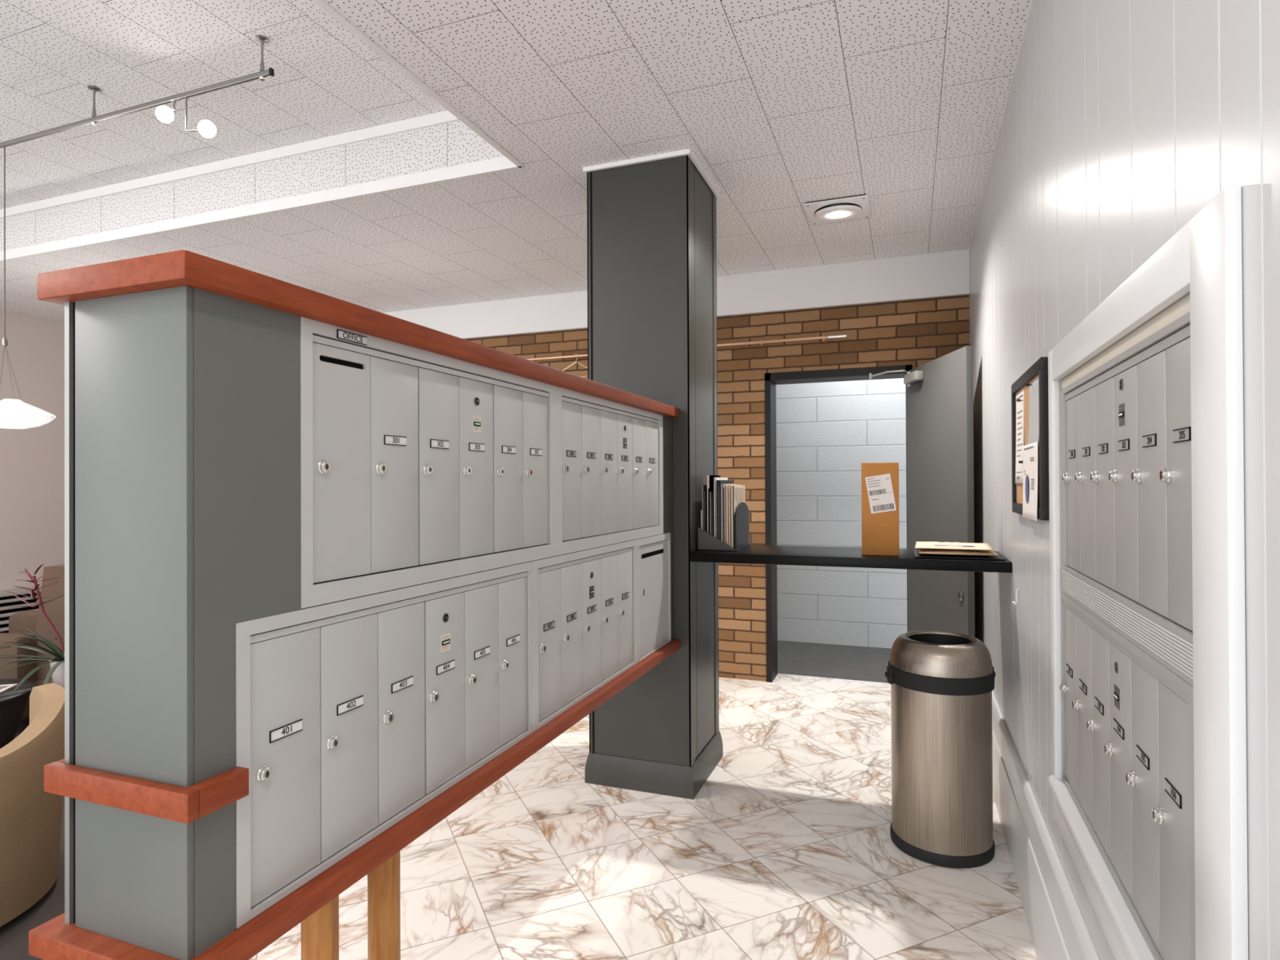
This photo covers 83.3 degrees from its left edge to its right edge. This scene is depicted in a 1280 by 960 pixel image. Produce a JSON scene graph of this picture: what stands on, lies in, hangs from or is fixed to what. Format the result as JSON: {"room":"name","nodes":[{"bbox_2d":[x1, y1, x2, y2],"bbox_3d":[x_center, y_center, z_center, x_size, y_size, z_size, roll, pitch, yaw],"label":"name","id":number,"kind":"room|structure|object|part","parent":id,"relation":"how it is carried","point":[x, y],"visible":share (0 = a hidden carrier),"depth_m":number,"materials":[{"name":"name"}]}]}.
{"room":"apartment mail room","nodes":[
{"label":"apartment mail room","id":0,"kind":"room"},
{"bbox_2d":[0,311,64,590],"bbox_3d":[-6.147,-0.160,4.119,0.100,3.180,6.600,0,0,21],"label":"wall","id":1,"kind":"structure","parent":0,"point":[32,460],"depth_m":6.26,"materials":[{"name":"beige paint"}]},
{"bbox_2d":[0,0,447,208],"bbox_3d":[-3.906,-1.796,2.217,5.650,0.050,4.600,0,0,21],"label":"ceiling","id":2,"kind":"structure","parent":0,"point":[326,82],"depth_m":3.23,"materials":[{"name":"white tile"}]},
{"bbox_2d":[0,35,274,148],"bbox_3d":[-2.980,-1.685,3.443,3.224,0.166,0.048,0,0,21],"label":"track","id":3,"kind":"object","parent":2,"relation":"attached to","point":[260,75],"visible":1,"depth_m":3.12,"materials":[{"name":"silver metal"}]},
{"bbox_2d":[0,146,55,429],"bbox_3d":[-3.016,-0.930,3.454,0.326,1.363,0.326,0,0,21],"label":"pendant lamp","id":4,"kind":"object","parent":3,"relation":"hanging from","point":[16,414],"visible":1,"depth_m":3.42,"materials":[{"name":"white glass"}]},
{"bbox_3d":[-3.013,-0.317,3.451,0.326,0.138,0.326,0,0,21],"label":"glass dish","id":5,"kind":"part","parent":4,"relation":"part of","materials":[{"name":"white glass"}]},
{"bbox_2d":[155,100,175,124],"bbox_3d":[-2.030,-1.574,3.100,0.085,0.085,0.072,0,0,-5],"label":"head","id":6,"kind":"object","parent":3,"relation":"attached to","point":[165,114],"visible":1,"depth_m":3.08},
{"bbox_3d":[-2.036,-1.567,3.082,0.066,0.062,0.027,0,0,-29],"label":"bulb","id":7,"kind":"part","parent":6,"relation":"part of","materials":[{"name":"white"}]},
{"bbox_3d":[-2.021,-1.598,3.097,0.090,0.038,0.008,0,0,38],"label":"stem","id":8,"kind":"part","parent":6,"relation":"part of","materials":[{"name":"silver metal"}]},
{"bbox_2d":[185,97,217,138],"bbox_3d":[-1.845,-1.522,3.027,0.153,0.192,0.068,0,0,36],"label":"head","id":9,"kind":"object","parent":3,"relation":"hanging from","point":[206,128],"visible":1,"depth_m":2.99},
{"bbox_3d":[-1.873,-1.546,3.042,0.104,0.144,0.008,0,0,5],"label":"stem","id":10,"kind":"part","parent":9,"relation":"part of","materials":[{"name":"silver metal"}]},
{"bbox_2d":[196,119,217,138],"bbox_3d":[-1.806,-1.461,3.004,0.072,0.070,0.072,0,0,21],"label":"shade","id":11,"kind":"object","parent":9,"relation":"hanging from","point":[206,128],"depth_m":2.99,"materials":[{"name":"white glass"}]},
{"bbox_3d":[-1.801,-1.461,2.993,0.066,0.062,0.027,0,0,-26],"label":"bulb","id":12,"kind":"part","parent":9,"relation":"part of","materials":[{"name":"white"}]},
{"bbox_2d":[0,120,504,251],"bbox_3d":[-3.920,-1.631,2.206,5.630,0.277,4.570,0,0,21],"label":"wall","id":13,"kind":"structure","parent":0,"point":[452,144],"depth_m":3.90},
{"bbox_2d":[0,0,524,261],"bbox_3d":[-3.898,-1.603,2.171,5.495,0.333,4.520,0,0,21],"label":"trim","id":14,"kind":"structure","parent":13,"relation":"attached to","point":[451,114],"depth_m":3.79,"materials":[{"name":"white paint"}]},
{"bbox_2d":[0,0,1032,324],"bbox_3d":[-2.589,-1.469,2.791,7.712,0.050,6.600,0,0,21],"label":"ceiling","id":15,"kind":"structure","parent":0,"point":[784,105],"depth_m":3.01,"materials":[{"name":"white tile"}]},
{"bbox_2d":[804,194,871,225],"bbox_3d":[1.062,-1.434,3.857,0.320,0.041,0.320,0,0,21],"label":"recessed light","id":16,"kind":"object","parent":15,"relation":"in","point":[852,207],"visible":1,"depth_m":3.80,"materials":[{"name":"white metal"}]},
{"bbox_3d":[1.066,-1.427,3.869,0.094,0.021,0.094,0,0,21],"label":"bulb","id":17,"kind":"part","parent":16,"relation":"part of","materials":[{"name":"white glass"}]},
{"bbox_2d":[0,640,1037,959],"bbox_3d":[-2.107,1.437,3.401,8.150,0.060,8.100,0,0,21],"label":"floor","id":18,"kind":"structure","parent":0,"point":[786,851],"depth_m":2.59,"materials":[{"name":"stone"}]},
{"bbox_2d":[0,678,35,748],"bbox_3d":[-3.067,1.186,3.195,0.590,0.450,0.590,0,0,1],"label":"coffee table","id":19,"kind":"object","parent":18,"relation":"on","point":[12,707],"visible":0.82,"depth_m":3.24,"materials":[{"name":"wood"}]},
{"bbox_2d":[0,684,17,693],"bbox_3d":[-2.986,0.956,3.187,0.240,0.009,0.300,0,0,-14],"label":"magazine","id":20,"kind":"object","parent":19,"relation":"on","point":[3,688],"visible":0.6,"depth_m":3.31,"materials":[{"name":"white paper"}]},
{"bbox_2d":[0,585,41,632],"bbox_3d":[-5.255,1.181,6.130,0.140,0.510,1.840,0,0,21],"label":"radiator","id":21,"kind":"object","parent":18,"relation":"on","point":[7,600],"visible":0.08,"depth_m":6.06,"materials":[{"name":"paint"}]},
{"bbox_2d":[0,683,64,926],"bbox_3d":[-2.286,1.074,2.250,0.739,0.657,0.739,0,0,-14],"label":"tub chair","id":22,"kind":"object","parent":18,"relation":"on","point":[31,817],"visible":0.93,"depth_m":2.30,"materials":[{"name":"beige fabric"}]},
{"bbox_2d":[0,564,64,720],"bbox_3d":[-3.615,0.954,4.355,1.000,0.930,0.910,0,0,0],"label":"potted plant","id":23,"kind":"object","parent":18,"relation":"on","point":[34,620],"visible":0.17,"depth_m":4.03,"materials":[{"name":"green plant"}]},
{"bbox_3d":[-3.734,1.093,3.985,0.720,0.470,0.170,0,0,0],"label":"arm","id":24,"kind":"part","parent":23,"relation":"part of","materials":[{"name":"brown fabric"}]},
{"bbox_3d":[-3.734,1.097,4.724,0.720,0.470,0.170,0,0,0],"label":"arm","id":25,"kind":"part","parent":23,"relation":"part of","materials":[{"name":"brown fabric"}]},
{"bbox_3d":[-3.265,0.908,4.355,0.300,0.840,0.660,0,0,0],"label":"backrest","id":26,"kind":"part","parent":23,"relation":"part of","materials":[{"name":"brown fabric"}]},
{"bbox_2d":[28,249,679,959],"bbox_3d":[-0.387,0.536,2.149,0.335,1.714,2.328,0,0,21],"label":"wall","id":27,"kind":"structure","parent":18,"relation":"on","point":[182,414],"depth_m":1.10,"materials":[{"name":"paint"}]},
{"bbox_3d":[-0.587,1.064,1.322,0.064,0.652,0.064,0,0,21],"label":"post","id":28,"kind":"part","parent":27,"relation":"part of","materials":[{"name":"brown wood"}]},
{"bbox_3d":[-0.386,0.722,2.148,0.335,0.038,2.328,0,0,21],"label":"rail","id":29,"kind":"part","parent":27,"relation":"part of","materials":[{"name":"red wood"}]},
{"bbox_2d":[234,561,531,928],"bbox_3d":[-0.468,0.462,1.554,0.020,0.474,0.928,0,0,21],"label":"mailboxes","id":30,"kind":"object","parent":27,"relation":"attached to","point":[353,715],"visible":1,"depth_m":1.38,"materials":[{"name":"metal"}]},
{"bbox_3d":[-0.599,0.473,1.217,0.006,0.420,0.146,0,0,21],"label":"door","id":31,"kind":"part","parent":30,"relation":"part of","materials":[{"name":"metal"}]},
{"bbox_3d":[-0.547,0.474,1.356,0.006,0.420,0.146,0,0,21],"label":"door","id":32,"kind":"part","parent":30,"relation":"part of","materials":[{"name":"metal"}]},
{"bbox_3d":[-0.495,0.474,1.495,0.006,0.420,0.145,0,0,21],"label":"door","id":33,"kind":"part","parent":30,"relation":"part of","materials":[{"name":"metal"}]},
{"bbox_3d":[-0.443,0.475,1.635,0.006,0.420,0.145,0,0,21],"label":"door","id":34,"kind":"part","parent":30,"relation":"part of","materials":[{"name":"metal"}]},
{"bbox_3d":[-0.391,0.475,1.774,0.006,0.420,0.146,0,0,21],"label":"door","id":35,"kind":"part","parent":30,"relation":"part of","materials":[{"name":"metal"}]},
{"bbox_3d":[-0.339,0.475,1.913,0.006,0.420,0.146,0,0,21],"label":"door","id":36,"kind":"part","parent":30,"relation":"part of","materials":[{"name":"metal"}]},
{"bbox_3d":[-0.527,1.064,1.483,0.064,0.652,0.064,0,0,21],"label":"post","id":37,"kind":"part","parent":27,"relation":"part of","materials":[{"name":"brown wood"}]},
{"bbox_2d":[299,316,555,608],"bbox_3d":[-0.422,-0.029,1.686,0.020,0.504,0.948,0,0,21],"label":"mailboxes","id":38,"kind":"object","parent":27,"relation":"attached to","point":[418,466],"visible":1,"depth_m":1.52,"materials":[{"name":"metal"}]},
{"bbox_3d":[-0.556,-0.030,1.341,0.006,0.426,0.146,0,0,21],"label":"door","id":39,"kind":"part","parent":38,"relation":"part of","materials":[{"name":"metal"}]},
{"bbox_3d":[-0.504,-0.030,1.479,0.006,0.426,0.145,0,0,21],"label":"door","id":40,"kind":"part","parent":38,"relation":"part of","materials":[{"name":"metal"}]},
{"bbox_3d":[-0.452,-0.029,1.620,0.006,0.426,0.145,0,0,21],"label":"door","id":41,"kind":"part","parent":38,"relation":"part of","materials":[{"name":"metal"}]},
{"bbox_3d":[-0.400,-0.029,1.757,0.006,0.426,0.145,0,0,21],"label":"door","id":42,"kind":"part","parent":38,"relation":"part of","materials":[{"name":"metal"}]},
{"bbox_3d":[-0.347,-0.029,1.898,0.006,0.426,0.145,0,0,21],"label":"door","id":43,"kind":"part","parent":38,"relation":"part of","materials":[{"name":"metal"}]},
{"bbox_3d":[-0.296,-0.028,2.036,0.006,0.426,0.146,0,0,21],"label":"door","id":44,"kind":"part","parent":38,"relation":"part of","materials":[{"name":"metal"}]},
{"bbox_2d":[529,539,637,733],"bbox_3d":[-0.159,0.465,2.379,0.020,0.474,0.828,0,0,21],"label":"mailboxes","id":45,"kind":"object","parent":27,"relation":"attached to","point":[584,603],"visible":1,"depth_m":2.29,"materials":[{"name":"metal"}]},
{"bbox_3d":[-0.267,0.476,2.104,0.006,0.420,0.148,0,0,21],"label":"door","id":46,"kind":"part","parent":45,"relation":"part of","materials":[{"name":"metal"}]},
{"bbox_3d":[-0.214,0.477,2.245,0.006,0.420,0.148,0,0,21],"label":"door","id":47,"kind":"part","parent":45,"relation":"part of","materials":[{"name":"metal"}]},
{"bbox_3d":[-0.161,0.477,2.386,0.006,0.420,0.148,0,0,21],"label":"door","id":48,"kind":"part","parent":45,"relation":"part of","materials":[{"name":"metal"}]},
{"bbox_3d":[-0.108,0.478,2.527,0.006,0.420,0.148,0,0,21],"label":"door","id":49,"kind":"part","parent":45,"relation":"part of","materials":[{"name":"metal"}]},
{"bbox_3d":[-0.056,0.478,2.668,0.006,0.420,0.148,0,0,21],"label":"door","id":50,"kind":"part","parent":45,"relation":"part of","materials":[{"name":"metal"}]},
{"bbox_2d":[554,386,663,555],"bbox_3d":[-0.081,-0.026,2.597,0.020,0.504,0.997,0,0,21],"label":"mailboxes","id":51,"kind":"object","parent":27,"relation":"attached to","point":[609,454],"visible":1,"depth_m":2.48,"materials":[{"name":"metal"}]},
{"bbox_3d":[-0.216,-0.027,2.249,0.006,0.426,0.149,0,0,21],"label":"door","id":52,"kind":"part","parent":51,"relation":"part of","materials":[{"name":"metal"}]},
{"bbox_3d":[-0.163,-0.027,2.390,0.006,0.426,0.149,0,0,21],"label":"door","id":53,"kind":"part","parent":51,"relation":"part of","materials":[{"name":"metal"}]},
{"bbox_3d":[-0.110,-0.026,2.532,0.006,0.426,0.149,0,0,21],"label":"door","id":54,"kind":"part","parent":51,"relation":"part of","materials":[{"name":"metal"}]},
{"bbox_3d":[-0.057,-0.026,2.672,0.006,0.426,0.147,0,0,21],"label":"door","id":55,"kind":"part","parent":51,"relation":"part of","materials":[{"name":"metal"}]},
{"bbox_3d":[-0.004,-0.025,2.815,0.006,0.426,0.147,0,0,21],"label":"door","id":56,"kind":"part","parent":51,"relation":"part of","materials":[{"name":"metal"}]},
{"bbox_3d":[0.049,-0.025,2.955,0.006,0.426,0.149,0,0,21],"label":"door","id":57,"kind":"part","parent":51,"relation":"part of","materials":[{"name":"metal"}]},
{"bbox_2d":[635,532,671,662],"bbox_3d":[0.056,0.467,2.962,0.014,0.474,0.412,0,0,21],"label":"mail slot","id":58,"kind":"object","parent":27,"relation":"attached to","point":[654,552],"visible":0.91,"depth_m":2.96,"materials":[{"name":"metal"}]},
{"bbox_2d":[884,631,995,868],"bbox_3d":[1.150,0.996,2.753,0.398,0.786,0.376,0,0,21],"label":"trash can","id":59,"kind":"object","parent":18,"relation":"on","point":[942,682],"visible":1,"depth_m":2.60,"materials":[{"name":"metal"}]},
{"bbox_3d":[1.149,0.662,2.755,0.363,0.118,0.363,0,0,21],"label":"lid","id":60,"kind":"part","parent":59,"relation":"part of","materials":[{"name":"metal"}]},
{"bbox_3d":[-2.662,1.211,3.577,0.400,0.400,0.400,0,0,21],"label":"side table","id":61,"kind":"object","parent":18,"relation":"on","visible":0},
{"bbox_2d":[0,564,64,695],"bbox_3d":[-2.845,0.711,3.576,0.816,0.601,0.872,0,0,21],"label":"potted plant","id":62,"kind":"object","parent":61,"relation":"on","point":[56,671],"visible":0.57,"depth_m":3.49,"materials":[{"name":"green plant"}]},
{"bbox_3d":[-2.967,0.652,3.537,0.304,0.484,0.243,0,0,21],"label":"flower","id":63,"kind":"part","parent":62,"relation":"part of","materials":[{"name":"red plant"}]},
{"bbox_3d":[-2.811,0.942,3.534,0.144,0.137,0.144,0,0,21],"label":"pot","id":64,"kind":"part","parent":62,"relation":"part of","materials":[{"name":"white ceramic"}]},
{"bbox_2d":[582,148,723,799],"bbox_3d":[0.076,-0.027,3.488,0.521,2.850,0.531,0,0,21],"label":"support column","id":65,"kind":"structure","parent":0,"point":[651,223],"depth_m":3.26,"materials":[{"name":"grey paint"}]},
{"bbox_3d":[0.069,-1.442,3.495,0.517,0.020,0.527,0,0,21],"label":"trim","id":66,"kind":"part","parent":65,"relation":"part of","materials":[{"name":"white paint"}]},
{"bbox_2d":[464,294,969,681],"bbox_3d":[-1.436,-0.007,5.984,7.612,2.850,0.200,0,0,21],"label":"wall","id":67,"kind":"structure","parent":0,"point":[916,333],"depth_m":5.03,"materials":[{"name":"brown brick"}]},
{"bbox_2d":[382,248,969,338],"bbox_3d":[-1.437,-1.291,5.863,7.511,0.281,0.034,0,0,21],"label":"soffit","id":68,"kind":"structure","parent":67,"relation":"attached to","point":[944,273],"depth_m":4.96,"materials":[{"name":"white paint"}]},
{"bbox_2d":[524,333,846,360],"bbox_3d":[-0.271,-0.938,5.399,3.515,0.036,0.083,0,0,21],"label":"rod","id":69,"kind":"object","parent":67,"relation":"attached to","point":[843,335],"visible":0.51,"depth_m":4.95,"materials":[{"name":"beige metal"}]},
{"bbox_2d":[764,346,974,682],"bbox_3d":[1.565,0.325,4.649,0.726,2.145,1.626,0,0,-35],"label":"door","id":70,"kind":"structure","parent":67,"relation":"in","point":[939,392],"depth_m":4.27,"materials":[{"name":"grey paint"}]},
{"bbox_3d":[1.361,0.327,4.937,0.958,2.145,0.227,0,0,21],"label":"frame","id":71,"kind":"part","parent":70,"relation":"part of","materials":[{"name":"black metal"}]},
{"bbox_3d":[1.601,-0.683,4.645,0.032,0.040,0.255,0,0,-44],"label":"closer arm","id":72,"kind":"part","parent":70,"relation":"part of","materials":[{"name":"grey metal"}]},
{"bbox_2d":[776,377,906,648],"bbox_3d":[1.546,-0.142,6.266,3.300,3.104,0.100,0,0,21],"label":"wall","id":73,"kind":"structure","parent":0,"point":[825,431],"depth_m":6.17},
{"bbox_2d":[968,0,1279,959],"bbox_3d":[0.973,-0.042,1.451,0.080,2.850,6.600,0,0,21],"label":"wall","id":74,"kind":"structure","parent":0,"point":[1122,120],"depth_m":1.36,"materials":[{"name":"white paint"}]},
{"bbox_2d":[689,544,1012,573],"bbox_3d":[0.896,0.336,3.163,1.269,0.041,0.475,0,0,21],"label":"wall shelf","id":75,"kind":"object","parent":74,"relation":"attached to","point":[818,556],"visible":0.81,"depth_m":2.98,"materials":[{"name":"black laminate"}]},
{"bbox_2d":[697,502,751,551],"bbox_3d":[0.399,0.211,3.374,0.178,0.214,0.300,0,0,21],"label":"file sorter","id":76,"kind":"object","parent":75,"relation":"on","point":[706,541],"visible":0.99,"depth_m":3.26,"materials":[{"name":"black metal"}]},
{"bbox_2d":[701,510,702,529],"bbox_3d":[0.323,0.226,3.395,0.006,0.175,0.236,0,0,21],"label":"magazine","id":77,"kind":"object","parent":76,"relation":"in","point":[701,510],"visible":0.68,"depth_m":3.29,"materials":[{"name":"white paper"}]},
{"bbox_2d":[702,484,706,532],"bbox_3d":[0.334,0.169,3.388,0.014,0.290,0.236,0,0,21],"label":"magazine","id":78,"kind":"object","parent":76,"relation":"in","point":[704,486],"visible":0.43,"depth_m":3.28,"materials":[{"name":"black paper"}]},
{"bbox_2d":[710,491,714,536],"bbox_3d":[0.366,0.183,3.375,0.012,0.260,0.236,0,0,21],"label":"magazine","id":79,"kind":"object","parent":76,"relation":"in","point":[712,493],"visible":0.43,"depth_m":3.27,"materials":[{"name":"black paper"}]},
{"bbox_2d":[706,475,721,533],"bbox_3d":[0.353,0.146,3.388,0.010,0.335,0.236,0,0,21],"label":"magazine","id":80,"kind":"object","parent":76,"relation":"in","point":[710,478],"visible":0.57,"depth_m":3.28,"materials":[{"name":"black paper"}]},
{"bbox_3d":[0.346,0.263,3.235,0.175,0.100,0.004,0,0,21],"label":"panel","id":81,"kind":"part","parent":76,"relation":"part of","materials":[{"name":"grey paint"}]},
{"bbox_2d":[714,477,727,537],"bbox_3d":[0.381,0.151,3.376,0.007,0.325,0.236,0,0,21],"label":"magazine","id":82,"kind":"object","parent":76,"relation":"in","point":[715,478],"visible":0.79,"depth_m":3.27,"materials":[{"name":"white paper"}]},
{"bbox_2d":[715,480,732,541],"bbox_3d":[0.396,0.157,3.368,0.020,0.312,0.236,0,0,21],"label":"magazine","id":83,"kind":"object","parent":76,"relation":"in","point":[718,531],"visible":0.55,"depth_m":3.26,"materials":[{"name":"black paper"}]},
{"bbox_2d":[720,484,731,542],"bbox_3d":[0.412,0.166,3.358,0.010,0.295,0.236,0,0,21],"label":"magazine","id":84,"kind":"object","parent":76,"relation":"in","point":[722,521],"visible":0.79,"depth_m":3.25,"materials":[{"name":"grey paper"}]},
{"bbox_2d":[725,485,728,545],"bbox_3d":[0.433,0.169,3.350,0.008,0.288,0.235,0,0,21],"label":"magazine","id":85,"kind":"object","parent":76,"relation":"in","point":[726,486],"visible":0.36,"depth_m":3.24,"materials":[{"name":"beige paper"}]},
{"bbox_2d":[724,484,737,543],"bbox_3d":[0.425,0.167,3.359,0.006,0.292,0.236,0,0,21],"label":"magazine","id":86,"kind":"object","parent":76,"relation":"in","point":[725,516],"visible":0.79,"depth_m":3.25,"materials":[{"name":"beige paper"}]},
{"bbox_2d":[728,484,738,546],"bbox_3d":[0.445,0.168,3.350,0.008,0.290,0.236,0,0,21],"label":"magazine","id":87,"kind":"object","parent":76,"relation":"in","point":[730,533],"visible":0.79,"depth_m":3.24,"materials":[{"name":"white paper"}]},
{"bbox_2d":[730,484,745,548],"bbox_3d":[0.457,0.169,3.341,0.014,0.288,0.236,0,0,21],"label":"magazine","id":88,"kind":"object","parent":76,"relation":"in","point":[737,492],"visible":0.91,"depth_m":3.24,"materials":[{"name":"beige paper"}]},
{"bbox_3d":[0.476,0.208,3.345,0.005,0.210,0.280,0,0,21],"label":"plate","id":89,"kind":"part","parent":76,"relation":"part of","materials":[{"name":"black metal"}]},
{"bbox_2d":[861,462,899,555],"bbox_3d":[1.011,0.120,3.031,0.149,0.387,0.087,0,0,18],"label":"cardboard box","id":90,"kind":"object","parent":75,"relation":"on","point":[879,481],"visible":1,"depth_m":2.99,"materials":[{"name":"orange cardboard"}]},
{"bbox_2d":[912,549,1006,559],"bbox_3d":[1.315,0.307,2.990,0.330,0.008,0.370,0,0,20],"label":"padded mailer","id":91,"kind":"object","parent":75,"relation":"on","point":[917,554],"visible":0.52,"depth_m":2.87,"materials":[{"name":"black plastic"}]},
{"bbox_2d":[916,548,999,555],"bbox_3d":[1.306,0.291,2.989,0.290,0.022,0.350,0,0,19],"label":"padded mailer","id":92,"kind":"object","parent":91,"relation":"on","point":[929,551],"visible":0.6,"depth_m":2.86,"materials":[{"name":"beige paper"}]},
{"bbox_2d":[915,541,993,550],"bbox_3d":[1.300,0.272,2.995,0.285,0.014,0.330,0,0,22],"label":"padded mailer","id":93,"kind":"object","parent":92,"relation":"on","point":[943,545],"visible":1,"depth_m":2.93,"materials":[{"name":"white paper"}]},
{"bbox_2d":[1013,588,1019,605],"bbox_3d":[1.332,0.415,2.550,0.026,0.060,0.009,0,0,-8],"label":"wall hook","id":94,"kind":"object","parent":74,"relation":"attached to","point":[1016,590],"visible":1,"depth_m":2.55,"materials":[{"name":"silver metal"}]},
{"bbox_2d":[1011,356,1048,520],"bbox_3d":[1.231,-0.114,2.284,0.018,0.454,0.616,0,0,21],"label":"corkboard","id":95,"kind":"object","parent":74,"relation":"attached to","point":[1039,369],"visible":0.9,"depth_m":2.03,"materials":[{"name":"black paint"}]},
{"bbox_2d":[1015,388,1024,483],"bbox_3d":[1.289,-0.143,2.446,0.007,0.310,0.195,0,0,21],"label":"notice sheet","id":96,"kind":"object","parent":95,"relation":"attached to","point":[1020,406],"visible":0.95,"depth_m":2.44,"materials":[{"name":"white paper"}]},
{"bbox_2d":[1022,441,1037,521],"bbox_3d":[1.177,0.004,2.174,0.005,0.227,0.282,0,0,21],"label":"flyer","id":97,"kind":"object","parent":95,"relation":"attached to","point":[1029,451],"visible":1,"depth_m":2.16,"materials":[{"name":"white paper"}]},
{"bbox_2d":[1027,377,1039,446],"bbox_3d":[1.175,-0.197,2.147,0.010,0.205,0.215,0,0,21],"label":"map sheet","id":98,"kind":"object","parent":95,"relation":"attached to","point":[1033,420],"visible":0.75,"depth_m":2.15,"materials":[{"name":"grey paper"}]},
{"bbox_2d":[991,690,1099,959],"bbox_3d":[0.789,1.186,1.089,0.024,0.392,5.800,0,0,21],"label":"baseboard","id":99,"kind":"structure","parent":74,"relation":"attached to","point":[1057,927],"depth_m":2.16,"materials":[{"name":"white wood"}]},
{"bbox_2d":[1058,311,1193,686],"bbox_3d":[0.909,0.027,1.389,0.020,0.512,0.976,0,0,21],"label":"mailboxes","id":100,"kind":"object","parent":74,"relation":"attached to","point":[1125,424],"visible":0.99,"depth_m":1.24,"materials":[{"name":"silver metal"}]},
{"bbox_3d":[1.038,0.008,1.719,0.006,0.408,0.146,0,0,21],"label":"door","id":101,"kind":"part","parent":100,"relation":"part of","materials":[{"name":"grey metal"}]},
{"bbox_3d":[0.986,0.008,1.580,0.006,0.408,0.146,0,0,21],"label":"door","id":102,"kind":"part","parent":100,"relation":"part of","materials":[{"name":"grey metal"}]},
{"bbox_3d":[0.933,0.007,1.441,0.006,0.408,0.146,0,0,21],"label":"door","id":103,"kind":"part","parent":100,"relation":"part of","materials":[{"name":"grey metal"}]},
{"bbox_3d":[0.881,0.007,1.302,0.006,0.408,0.146,0,0,21],"label":"door","id":104,"kind":"part","parent":100,"relation":"part of","materials":[{"name":"grey metal"}]},
{"bbox_3d":[0.830,0.006,1.163,0.006,0.408,0.145,0,0,21],"label":"door","id":105,"kind":"part","parent":100,"relation":"part of","materials":[{"name":"grey metal"}]},
{"bbox_3d":[0.777,0.006,1.023,0.006,0.408,0.145,0,0,21],"label":"door","id":106,"kind":"part","parent":100,"relation":"part of","materials":[{"name":"grey metal"}]},
{"bbox_2d":[1062,293,1190,389],"bbox_3d":[0.918,-0.244,1.387,0.014,0.029,0.978,0,0,21],"label":"trim","id":107,"kind":"structure","parent":74,"relation":"attached to","point":[1182,307],"depth_m":1.25,"materials":[{"name":"beige paint"}]},
{"bbox_2d":[1059,591,1195,959],"bbox_3d":[0.912,0.522,1.387,0.020,0.477,0.976,0,0,21],"label":"mailboxes","id":108,"kind":"object","parent":74,"relation":"attached to","point":[1127,756],"visible":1,"depth_m":1.25,"materials":[{"name":"silver metal"}]},
{"bbox_3d":[1.057,0.534,1.762,0.006,0.432,0.146,0,0,21],"label":"door","id":109,"kind":"part","parent":108,"relation":"part of","materials":[{"name":"grey metal"}]},
{"bbox_3d":[1.005,0.534,1.623,0.006,0.432,0.146,0,0,21],"label":"door","id":110,"kind":"part","parent":108,"relation":"part of","materials":[{"name":"grey metal"}]},
{"bbox_3d":[0.953,0.533,1.484,0.006,0.432,0.146,0,0,21],"label":"door","id":111,"kind":"part","parent":108,"relation":"part of","materials":[{"name":"grey metal"}]},
{"bbox_3d":[0.901,0.533,1.345,0.006,0.432,0.146,0,0,21],"label":"door","id":112,"kind":"part","parent":108,"relation":"part of","materials":[{"name":"grey metal"}]},
{"bbox_3d":[0.849,0.532,1.206,0.006,0.432,0.146,0,0,21],"label":"door","id":113,"kind":"part","parent":108,"relation":"part of","materials":[{"name":"grey metal"}]},
{"bbox_3d":[0.797,0.532,1.067,0.006,0.432,0.146,0,0,21],"label":"door","id":114,"kind":"part","parent":108,"relation":"part of","materials":[{"name":"grey metal"}]},
{"bbox_2d":[1048,185,1248,959],"bbox_3d":[0.894,0.267,1.362,0.049,1.212,1.140,0,0,21],"label":"trim","id":115,"kind":"structure","parent":74,"relation":"attached to","point":[1204,258],"depth_m":0.89,"materials":[{"name":"white wood"}]}
]}

